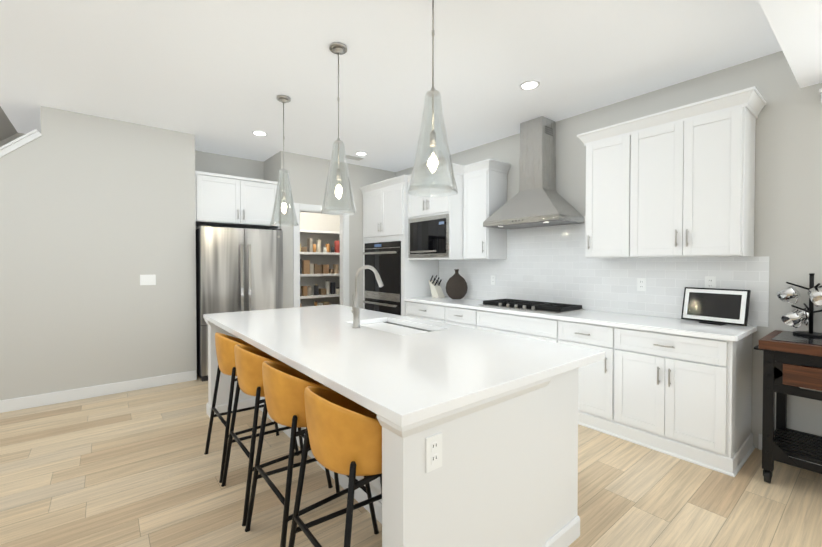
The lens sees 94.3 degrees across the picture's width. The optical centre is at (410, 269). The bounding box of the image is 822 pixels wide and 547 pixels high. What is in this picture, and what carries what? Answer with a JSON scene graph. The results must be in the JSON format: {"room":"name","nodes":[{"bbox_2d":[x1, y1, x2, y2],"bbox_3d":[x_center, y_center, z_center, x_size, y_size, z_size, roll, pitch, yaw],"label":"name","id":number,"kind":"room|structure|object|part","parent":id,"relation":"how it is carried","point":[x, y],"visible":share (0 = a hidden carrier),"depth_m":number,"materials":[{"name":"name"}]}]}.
{"room":"kitchen","nodes":[
{"label":"kitchen","id":0,"kind":"room"},
{"bbox_2d":[0,106,17,140],"bbox_3d":[-5.444,-0.252,3.102,3.417,3.170,1.200,-1,1,-39],"label":"soffit","id":1,"kind":"structure","parent":0,"point":[7,129],"depth_m":4.14,"materials":[{"name":"grey paint"}]},
{"bbox_2d":[0,133,24,146],"bbox_3d":[-6.068,-0.120,3.295,6.810,2.900,0.100,-1,1,-39],"label":"wall","id":2,"kind":"structure","parent":0,"point":[9,139],"depth_m":4.38,"materials":[{"name":"grey paint"}]},
{"bbox_2d":[0,106,395,399],"bbox_3d":[-3.041,-0.134,4.177,7.067,2.900,0.100,-1,1,-39],"label":"wall","id":3,"kind":"structure","parent":0,"point":[97,217],"depth_m":3.97,"materials":[{"name":"grey paint"}]},
{"bbox_2d":[0,129,41,157],"bbox_3d":[-4.834,0.161,2.739,3.191,2.973,0.144,-1,1,-39],"label":"trim","id":4,"kind":"structure","parent":3,"relation":"attached to","point":[13,145],"depth_m":3.57,"materials":[{"name":"white wood"}]},
{"bbox_2d":[0,370,196,412],"bbox_3d":[-5.236,1.286,2.358,6.905,0.115,0.014,-1,1,-39],"label":"baseboard","id":5,"kind":"structure","parent":3,"relation":"attached to","point":[15,404],"depth_m":3.92,"materials":[{"name":"white wood"}]},
{"bbox_2d":[140,275,155,284],"bbox_3d":[-2.911,0.116,4.216,0.144,0.116,0.008,-1,1,-39],"label":"light switch","id":6,"kind":"object","parent":3,"relation":"attached to","point":[147,279],"visible":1,"depth_m":4.22,"materials":[{"name":"white plastic"}]},
{"bbox_2d":[195,171,279,229],"bbox_3d":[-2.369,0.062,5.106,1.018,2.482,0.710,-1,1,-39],"label":"upper cabinet","id":7,"kind":"object","parent":3,"relation":"attached to","point":[223,200],"visible":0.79,"depth_m":4.81,"materials":[{"name":"white wood"}]},
{"bbox_2d":[293,203,348,306],"bbox_3d":[-1.314,0.188,5.567,0.870,2.215,0.126,-1,1,-39],"label":"door frame","id":8,"kind":"structure","parent":3,"relation":"attached to","point":[344,259],"depth_m":5.64,"materials":[{"name":"white wood"}]},
{"bbox_2d":[195,150,262,228],"bbox_3d":[-2.603,-0.152,5.441,1.280,2.900,0.100,-1,1,-39],"label":"wall","id":9,"kind":"structure","parent":0,"point":[204,161],"depth_m":5.37,"materials":[{"name":"grey paint"}]},
{"bbox_2d":[263,151,292,307],"bbox_3d":[-1.906,-0.153,5.469,0.160,2.900,0.690,-1,1,-39],"label":"wall","id":10,"kind":"structure","parent":0,"point":[269,168],"depth_m":5.21,"materials":[{"name":"grey paint"}]},
{"bbox_2d":[300,212,339,306],"bbox_3d":[-1.739,-0.171,6.713,1.860,2.900,0.800,-1,1,-39],"label":"wall","id":11,"kind":"structure","parent":0,"point":[317,221],"depth_m":7.13,"materials":[{"name":"grey paint"}]},
{"bbox_2d":[0,374,821,546],"bbox_3d":[-1.420,1.427,0.126,10.050,0.100,12.000,-1,1,-39],"label":"floor","id":12,"kind":"structure","parent":0,"point":[137,468],"depth_m":2.32,"materials":[{"name":"wood"}]},
{"bbox_2d":[196,225,282,381],"bbox_3d":[-2.292,0.388,5.007,0.960,1.833,0.877,-1,1,-39],"label":"fridge","id":13,"kind":"object","parent":12,"relation":"on","point":[239,269],"visible":0.62,"depth_m":4.63,"materials":[{"name":"grey metal"}]},
{"bbox_2d":[204,332,299,482],"bbox_3d":[-1.143,0.888,2.741,0.535,0.905,0.482,-1,1,-39],"label":"stool","id":14,"kind":"object","parent":12,"relation":"on","point":[225,346],"visible":0.5,"depth_m":2.53,"materials":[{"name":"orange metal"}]},
{"bbox_3d":[-1.144,0.575,2.736,0.467,0.283,0.479,-1,1,-39],"label":"seat","id":15,"kind":"part","parent":14,"relation":"part of","materials":[{"name":"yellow leather"}]},
{"bbox_2d":[221,344,332,525],"bbox_3d":[-0.824,0.894,2.344,0.535,0.905,0.482,-1,1,-39],"label":"stool","id":16,"kind":"object","parent":12,"relation":"on","point":[249,361],"visible":0.44,"depth_m":2.13,"materials":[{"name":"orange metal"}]},
{"bbox_3d":[-0.824,0.581,2.339,0.467,0.283,0.479,-1,1,-39],"label":"seat","id":17,"kind":"part","parent":16,"relation":"part of","materials":[{"name":"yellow leather"}]},
{"bbox_2d":[245,361,378,546],"bbox_3d":[-0.504,0.899,1.946,0.535,0.905,0.482,-1,1,-39],"label":"stool","id":18,"kind":"object","parent":12,"relation":"on","point":[284,386],"visible":0.6,"depth_m":1.74,"materials":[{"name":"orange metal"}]},
{"bbox_3d":[-0.504,0.587,1.941,0.467,0.283,0.479,-1,1,-39],"label":"seat","id":19,"kind":"part","parent":18,"relation":"part of","materials":[{"name":"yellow leather"}]},
{"bbox_2d":[300,229,339,306],"bbox_3d":[-1.754,0.297,6.816,1.758,1.960,0.428,-1,1,-39],"label":"shelf","id":20,"kind":"object","parent":12,"relation":"on","point":[329,289],"visible":0.27,"depth_m":6.64,"materials":[{"name":"white wood"}]},
{"bbox_2d":[288,386,381,546],"bbox_3d":[-0.184,0.905,1.549,0.535,0.905,0.482,-1,1,-39],"label":"stool","id":21,"kind":"object","parent":12,"relation":"on","point":[343,435],"visible":0.6,"depth_m":1.34,"materials":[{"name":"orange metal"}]},
{"bbox_3d":[-0.185,0.593,1.544,0.467,0.283,0.479,-1,1,-39],"label":"seat","id":22,"kind":"part","parent":21,"relation":"part of","materials":[{"name":"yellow leather"}]},
{"bbox_2d":[203,317,590,546],"bbox_3d":[-0.507,0.901,2.714,1.172,0.875,2.984,-1,1,-39],"label":"kitchen island","id":23,"kind":"object","parent":12,"relation":"on","point":[499,411],"depth_m":1.52,"materials":[{"name":"white wood"}]},
{"bbox_2d":[203,305,604,424],"bbox_3d":[-0.440,0.443,2.761,1.360,0.040,3.000,-1,1,-39],"label":"island countertop","id":24,"kind":"structure","parent":23,"relation":"on","point":[404,376],"depth_m":1.93,"materials":[{"name":"white stone"}]},
{"bbox_2d":[351,265,383,328],"bbox_3d":[-0.323,0.195,2.840,0.266,0.453,0.082,-1,1,-39],"label":"faucet","id":25,"kind":"object","parent":24,"relation":"on","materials":[{"name":"silver metal"}]},
{"bbox_2d":[363,321,426,332],"bbox_3d":[-0.128,0.560,2.886,0.422,0.222,0.772,-1,1,-39],"label":"sink","id":26,"kind":"object","parent":24,"relation":"in","point":[394,326],"depth_m":3.02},
{"bbox_2d":[426,432,441,472],"bbox_3d":[0.079,0.620,1.290,0.072,0.116,0.007,-1,1,-39],"label":"outlet","id":27,"kind":"object","parent":23,"relation":"attached to","point":[433,452],"visible":1,"depth_m":1.29,"materials":[{"name":"white plastic"}]},
{"bbox_2d":[360,175,438,315],"bbox_3d":[-0.184,0.014,5.731,0.651,2.558,1.056,-1,1,-39],"label":"tall cabinet","id":28,"kind":"object","parent":12,"relation":"on","point":[385,203],"depth_m":5.38,"materials":[{"name":"white wood"}]},
{"bbox_2d":[404,300,439,321],"bbox_3d":[0.423,0.865,5.017,0.615,0.880,0.834,-1,1,-39],"label":"base cabinet","id":29,"kind":"object","parent":12,"relation":"on","point":[431,312],"depth_m":4.85,"materials":[{"name":"white wood"}]},
{"bbox_2d":[440,304,467,326],"bbox_3d":[0.797,0.872,4.552,0.615,0.880,0.621,-1,1,-39],"label":"base cabinet","id":30,"kind":"object","parent":12,"relation":"on","point":[454,316],"depth_m":4.42,"materials":[{"name":"white wood"}]},
{"bbox_2d":[468,308,547,340],"bbox_3d":[1.251,0.880,3.988,0.615,0.880,1.091,-1,1,-39],"label":"base cabinet","id":31,"kind":"object","parent":12,"relation":"on","point":[532,327],"depth_m":3.82,"materials":[{"name":"white wood"}]},
{"bbox_2d":[548,320,603,431],"bbox_3d":[1.704,0.888,3.425,0.615,0.880,0.616,-1,1,-39],"label":"base cabinet","id":32,"kind":"object","parent":12,"relation":"on","point":[591,336],"depth_m":3.21,"materials":[{"name":"white wood"}]},
{"bbox_2d":[600,328,754,475],"bbox_3d":[2.066,0.895,2.976,0.615,0.880,0.799,-1,1,-39],"label":"base cabinet","id":33,"kind":"object","parent":12,"relation":"on","point":[678,388],"depth_m":2.72,"materials":[{"name":"white wood"}]},
{"bbox_2d":[404,296,756,343],"bbox_3d":[1.240,0.422,3.980,0.635,0.036,3.464,-1,1,-39],"label":"countertop","id":34,"kind":"structure","parent":33,"relation":"on","point":[674,327],"depth_m":3.11,"materials":[{"name":"white stone"}]},
{"bbox_2d":[428,275,444,297],"bbox_3d":[0.354,0.231,5.265,0.110,0.308,0.228,-1,1,-39],"label":"knife block","id":35,"kind":"object","parent":34,"relation":"on","point":[436,290],"visible":1,"depth_m":5.24,"materials":[{"name":"beige"}]},
{"bbox_2d":[446,269,467,298],"bbox_3d":[0.596,0.194,4.964,0.255,0.390,0.177,-1,1,-39],"label":"vase","id":36,"kind":"object","parent":34,"relation":"on","point":[456,286],"visible":1,"depth_m":4.93,"materials":[{"name":"brown ceramic"}]},
{"bbox_2d":[478,299,584,313],"bbox_3d":[1.241,0.379,4.029,0.490,0.048,0.970,-1,1,-39],"label":"cooktop","id":37,"kind":"object","parent":34,"relation":"in","point":[547,307],"visible":1,"depth_m":3.88,"materials":[{"name":"black metal"}]},
{"bbox_2d":[681,287,750,325],"bbox_3d":[2.335,0.284,2.948,0.111,0.271,0.420,-1,1,-31],"label":"photo frame","id":38,"kind":"object","parent":34,"relation":"on","point":[714,306],"visible":1,"depth_m":2.93,"materials":[{"name":"black metal"}]},
{"bbox_2d":[754,330,821,482],"bbox_3d":[2.742,0.895,2.155,0.582,0.904,1.155,-1,1,-39],"label":"cart","id":39,"kind":"object","parent":12,"relation":"on","point":[794,367],"visible":1,"depth_m":2.36,"materials":[{"name":"brown wood"}]},
{"bbox_2d":[776,273,821,336],"bbox_3d":[2.658,0.232,2.529,0.336,0.410,0.345,-1,1,-39],"label":"mug tree","id":40,"kind":"object","parent":39,"relation":"on","point":[804,316],"visible":0.98,"depth_m":2.53,"materials":[{"name":"black metal"}]},
{"bbox_2d":[0,0,821,171],"bbox_3d":[-1.420,-1.422,0.083,10.050,0.400,12.000,-1,1,-39],"label":"ceiling","id":41,"kind":"structure","parent":0,"point":[216,76],"depth_m":2.84,"materials":[{"name":"white paint"}]},
{"bbox_2d":[252,131,266,135],"bbox_3d":[-1.763,-1.583,4.439,0.170,0.008,0.170,-1,1,-39],"label":"recessed light","id":42,"kind":"object","parent":41,"relation":"in","point":[259,133],"visible":0.94,"depth_m":4.43,"materials":[{"name":"white plastic"}]},
{"bbox_2d":[270,95,297,225],"bbox_3d":[-1.168,-0.990,3.502,0.253,1.164,0.253,-1,1,-39],"label":"pendant light","id":43,"kind":"object","parent":41,"relation":"hanging from","point":[283,99],"visible":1,"depth_m":3.48,"materials":[{"name":"clear glass"}]},
{"bbox_3d":[-1.168,-0.658,3.507,0.253,0.500,0.253,-1,1,-39],"label":"lamp shade","id":44,"kind":"part","parent":43,"relation":"part of","materials":[{"name":"clear glass"}]},
{"bbox_2d":[320,42,356,215],"bbox_3d":[-0.510,-0.978,2.684,0.253,1.164,0.253,-1,1,-39],"label":"pendant light","id":45,"kind":"object","parent":41,"relation":"hanging from","point":[338,48],"visible":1,"depth_m":2.66,"materials":[{"name":"clear glass"}]},
{"bbox_3d":[-0.510,-0.646,2.689,0.253,0.500,0.253,-1,1,-39],"label":"lamp shade","id":46,"kind":"part","parent":45,"relation":"part of","materials":[{"name":"clear glass"}]},
{"bbox_3d":[-0.510,-0.564,2.690,0.064,0.135,0.064,-1,1,-39],"label":"bulb","id":47,"kind":"part","parent":45,"relation":"part of","materials":[{"name":"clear glass"}]},
{"bbox_2d":[341,154,364,160],"bbox_3d":[-0.835,-1.598,5.455,0.300,0.009,0.160,-1,1,-39],"label":"ceiling vent","id":48,"kind":"object","parent":41,"relation":"in","point":[351,157],"visible":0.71,"depth_m":5.43,"materials":[{"name":"white metal"}]},
{"bbox_2d":[355,152,366,155],"bbox_3d":[-0.686,-1.595,5.254,0.170,0.008,0.170,-1,1,-39],"label":"recessed light","id":49,"kind":"object","parent":41,"relation":"in","point":[361,153],"visible":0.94,"depth_m":5.24,"materials":[{"name":"white plastic"}]},
{"bbox_2d":[408,0,457,196],"bbox_3d":[0.111,-0.967,1.913,0.253,1.164,0.253,-1,1,-39],"label":"pendant light","id":50,"kind":"object","parent":41,"relation":"hanging from","point":[432,93],"visible":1,"depth_m":1.88,"materials":[{"name":"clear glass"}]},
{"bbox_3d":[0.111,-0.635,1.917,0.253,0.500,0.253,-1,1,-39],"label":"lamp shade","id":51,"kind":"part","parent":50,"relation":"part of","materials":[{"name":"clear glass"}]},
{"bbox_3d":[0.111,-0.552,1.919,0.064,0.135,0.064,-1,1,-39],"label":"bulb","id":52,"kind":"part","parent":50,"relation":"part of","materials":[{"name":"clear glass"}]},
{"bbox_2d":[519,80,539,89],"bbox_3d":[1.010,-1.565,3.243,0.170,0.008,0.170,-1,1,-39],"label":"recessed light","id":53,"kind":"object","parent":41,"relation":"in","point":[530,85],"visible":1,"depth_m":3.24,"materials":[{"name":"white plastic"}]},
{"bbox_2d":[396,51,821,448],"bbox_3d":[2.417,-0.119,3.191,0.200,2.900,12.000,-1,1,-39],"label":"wall","id":54,"kind":"structure","parent":0,"point":[788,195],"depth_m":2.77,"materials":[{"name":"grey paint"}]},
{"bbox_2d":[408,163,467,262],"bbox_3d":[0.449,-0.691,4.984,0.587,1.126,0.882,-1,1,-39],"label":"upper cabinet","id":55,"kind":"object","parent":54,"relation":"attached to","point":[410,242],"depth_m":4.66,"materials":[{"name":"white wood"}]},
{"bbox_2d":[468,159,507,258],"bbox_3d":[0.891,-0.685,4.616,0.360,1.126,0.388,-1,1,-39],"label":"upper cabinet","id":56,"kind":"object","parent":54,"relation":"attached to","point":[487,179],"depth_m":4.46,"materials":[{"name":"white wood"}]},
{"bbox_2d":[483,116,583,228],"bbox_3d":[1.275,-1.022,4.036,0.483,1.115,0.910,-1,1,-39],"label":"range hood","id":57,"kind":"object","parent":54,"relation":"attached to","point":[537,200],"visible":1,"depth_m":3.98,"materials":[{"name":"silver metal"}]},
{"bbox_2d":[439,216,769,326],"bbox_3d":[1.510,-0.071,4.152,0.007,0.945,3.523,-1,1,-39],"label":"tile backsplash","id":58,"kind":"structure","parent":54,"relation":"attached to","point":[552,264],"depth_m":3.79,"materials":[{"name":"white tile"}]},
{"bbox_2d":[491,275,495,284],"bbox_3d":[1.023,0.133,4.749,0.007,0.116,0.072,-1,1,-39],"label":"outlet","id":59,"kind":"object","parent":58,"relation":"attached to","point":[493,279],"visible":1,"depth_m":4.74,"materials":[{"name":"white plastic"}]},
{"bbox_2d":[637,278,645,290],"bbox_3d":[2.079,0.138,3.436,0.007,0.116,0.072,-1,1,-39],"label":"outlet","id":60,"kind":"object","parent":58,"relation":"attached to","point":[641,284],"visible":1,"depth_m":3.43,"materials":[{"name":"white plastic"}]},
{"bbox_2d":[705,276,715,287],"bbox_3d":[2.393,0.114,3.046,0.007,0.116,0.072,-1,1,-39],"label":"outlet","id":61,"kind":"object","parent":58,"relation":"attached to","point":[710,281],"visible":0.88,"depth_m":3.04,"materials":[{"name":"white plastic"}]},
{"bbox_2d":[577,86,765,257],"bbox_3d":[2.054,-0.663,3.141,0.398,1.126,1.226,-1,1,-39],"label":"upper cabinet","id":62,"kind":"object","parent":54,"relation":"attached to","point":[677,182],"visible":1,"depth_m":2.91,"materials":[{"name":"white wood"}]},
{"bbox_2d":[758,434,821,465],"bbox_3d":[2.176,1.294,1.823,1.914,0.115,10.139,-1,1,-39],"label":"baseboard","id":63,"kind":"structure","parent":54,"relation":"attached to","point":[760,443],"depth_m":2.82,"materials":[{"name":"white wood"}]}
]}

